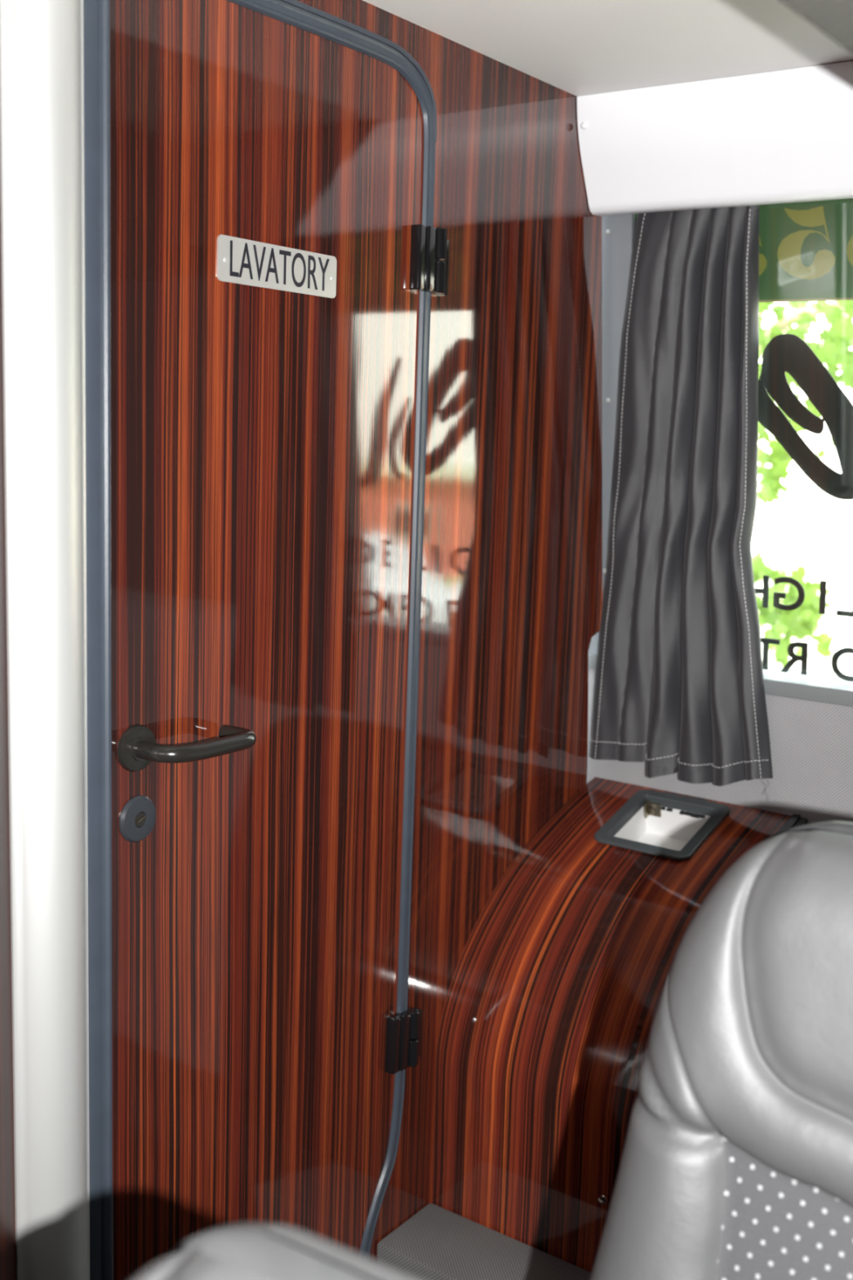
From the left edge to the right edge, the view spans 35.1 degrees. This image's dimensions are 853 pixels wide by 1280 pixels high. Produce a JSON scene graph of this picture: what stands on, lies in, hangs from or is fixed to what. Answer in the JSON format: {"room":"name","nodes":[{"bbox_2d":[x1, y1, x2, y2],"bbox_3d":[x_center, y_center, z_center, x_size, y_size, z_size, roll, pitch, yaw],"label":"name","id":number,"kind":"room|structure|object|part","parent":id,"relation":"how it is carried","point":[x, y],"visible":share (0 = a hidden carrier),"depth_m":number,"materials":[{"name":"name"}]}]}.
{"room":"vehicle interior","nodes":[
{"label":"vehicle interior","id":0,"kind":"room"},
{"bbox_2d":[0,200,16,1279],"bbox_3d":[-0.416,0.282,1.058,0.020,1.990,0.620,2,9,-3],"label":"wall","id":1,"kind":"structure","parent":0,"point":[7,1221],"depth_m":1.34,"materials":[{"name":"laminate"}]},
{"bbox_2d":[297,0,602,1260],"bbox_3d":[-0.076,0.170,1.851,0.020,1.990,1.266,8,11,35],"label":"wall","id":2,"kind":"structure","parent":0,"point":[512,585],"depth_m":2.02,"materials":[{"name":"laminate"}]},
{"bbox_2d":[0,0,89,1279],"bbox_3d":[-0.381,0.245,1.389,0.037,1.962,0.097,8,11,35],"label":"trim","id":3,"kind":"structure","parent":2,"relation":"attached to","point":[42,244],"depth_m":1.33,"materials":[{"name":"white plastic"}]},
{"bbox_2d":[83,0,436,1279],"bbox_3d":[-0.186,0.193,1.672,0.012,1.932,0.594,8,11,35],"label":"trim","id":4,"kind":"structure","parent":2,"relation":"attached to","point":[96,13],"depth_m":1.46,"materials":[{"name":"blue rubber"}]},
{"bbox_2d":[110,0,448,1279],"bbox_3d":[-0.156,0.212,1.688,0.086,1.872,0.590,8,11,35],"label":"door","id":5,"kind":"structure","parent":2,"relation":"in","point":[273,254],"depth_m":1.61,"materials":[{"name":"laminate"}]},
{"bbox_3d":[-0.316,0.118,1.472,0.010,0.052,0.052,8,11,35],"label":"handle","id":6,"kind":"part","parent":5,"relation":"part of","materials":[{"name":"brown metal"}]},
{"bbox_3d":[-0.253,0.116,1.507,0.061,0.022,0.150,8,11,35],"label":"lever","id":7,"kind":"part","parent":5,"relation":"part of","materials":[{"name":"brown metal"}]},
{"bbox_3d":[-0.171,-0.433,1.570,0.002,0.050,0.205,8,11,35],"label":"sign plate","id":8,"kind":"part","parent":5,"relation":"part of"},
{"bbox_2d":[362,0,852,96],"bbox_3d":[0.221,-0.586,0.198,2.230,0.088,3.900,8,11,35],"label":"ceiling","id":9,"kind":"structure","parent":0,"point":[577,47],"depth_m":1.75,"materials":[{"name":"white plastic"}]},
{"bbox_2d":[577,61,852,216],"bbox_3d":[1.129,-0.630,1.501,2.150,0.164,0.094,8,11,35],"label":"panel","id":10,"kind":"object","parent":9,"relation":"attached to","point":[782,136],"visible":1,"depth_m":1.97,"materials":[{"name":"white plastic"}]},
{"bbox_2d":[590,204,773,802],"bbox_3d":[0.420,-0.221,2.170,0.335,0.935,0.069,8,11,35],"label":"window curtain","id":11,"kind":"object","parent":10,"relation":"hanging from","point":[679,686],"visible":0.96,"depth_m":2.18,"materials":[{"name":"grey fabric"}]},
{"bbox_2d":[780,0,852,54],"bbox_3d":[0.230,-0.391,0.124,0.785,0.250,2.950,8,11,35],"label":"rack","id":12,"kind":"object","parent":9,"relation":"attached to","point":[834,18],"visible":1,"depth_m":0.80,"materials":[{"name":"grey plastic"}]},
{"bbox_2d":[586,668,852,824],"bbox_3d":[1.020,0.665,1.973,2.660,1.047,0.090,8,11,35],"label":"wall","id":13,"kind":"structure","parent":0,"point":[811,742],"depth_m":2.16,"materials":[{"name":"grey plastic"}]},
{"bbox_2d":[588,651,852,706],"bbox_3d":[1.042,0.135,1.896,2.660,0.026,0.118,8,11,35],"label":"trim","id":14,"kind":"structure","parent":13,"relation":"attached to","point":[812,686],"depth_m":2.15,"materials":[{"name":"grey plastic"}]},
{"bbox_3d":[-0.039,1.407,0.646,2.700,0.080,3.900,8,11,35],"label":"floor","id":15,"kind":"structure","parent":0,"visible":0},
{"bbox_2d":[129,1222,420,1279],"bbox_3d":[-0.179,0.847,0.476,0.439,1.069,0.586,8,11,35],"label":"passenger seat","id":16,"kind":"object","parent":15,"relation":"on","point":[250,1251],"visible":1,"depth_m":0.66,"materials":[{"name":"grey leather"}]},
{"bbox_2d":[377,1203,591,1279],"bbox_3d":[0.213,1.046,1.880,0.618,0.270,0.137,8,11,35],"label":"step","id":17,"kind":"structure","parent":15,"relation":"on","point":[437,1242],"depth_m":1.96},
{"bbox_2d":[431,777,808,1272],"bbox_3d":[0.306,0.709,2.149,0.386,0.859,0.478,8,11,35],"label":"panel","id":18,"kind":"object","parent":15,"relation":"on","point":[558,982],"visible":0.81,"depth_m":2.02,"materials":[{"name":"laminate"}]},
{"bbox_3d":[0.456,0.733,2.041,0.012,0.856,0.469,8,11,35],"label":"panel","id":19,"kind":"part","parent":18,"relation":"part of","materials":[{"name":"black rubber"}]},
{"bbox_2d":[589,821,852,1279],"bbox_3d":[0.217,0.752,0.892,0.474,1.154,0.633,8,11,35],"label":"passenger seat","id":20,"kind":"object","parent":15,"relation":"on","point":[736,1162],"visible":1,"depth_m":1.02,"materials":[{"name":"grey leather"}]},
{"bbox_3d":[1.031,-0.332,1.785,2.660,0.945,0.157,8,11,35],"label":"wall","id":21,"kind":"structure","parent":0,"visible":0},
{"bbox_2d":[588,213,635,652],"bbox_3d":[0.304,-0.247,2.305,0.104,1.000,0.123,8,11,35],"label":"trim","id":22,"kind":"structure","parent":21,"relation":"attached to","point":[618,230],"depth_m":2.22,"materials":[{"name":"grey paint"}]},
{"bbox_2d":[635,198,852,681],"bbox_3d":[0.579,-0.305,2.100,0.730,0.766,0.094,8,11,35],"label":"window","id":23,"kind":"structure","parent":21,"relation":"in","point":[806,248],"depth_m":2.07,"materials":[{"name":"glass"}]},
{"label":"outside","id":24,"kind":"structure","parent":0,"visible":0},
{"bbox_2d":[751,484,852,675],"bbox_3d":[13.528,0.087,21.250,120.000,0.100,130.000,8,11,35],"label":"sky","id":25,"kind":"structure","parent":24,"point":[813,528],"depth_m":37.24,"materials":[{"name":"concrete"}]},
{"bbox_2d":[751,300,852,668],"bbox_3d":[1.127,-0.137,4.882,1.810,4.561,0.816,8,11,35],"label":"maple tree","id":26,"kind":"object","parent":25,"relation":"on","point":[835,351],"visible":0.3,"depth_m":4.67,"materials":[{"name":"green plant"}]}
]}

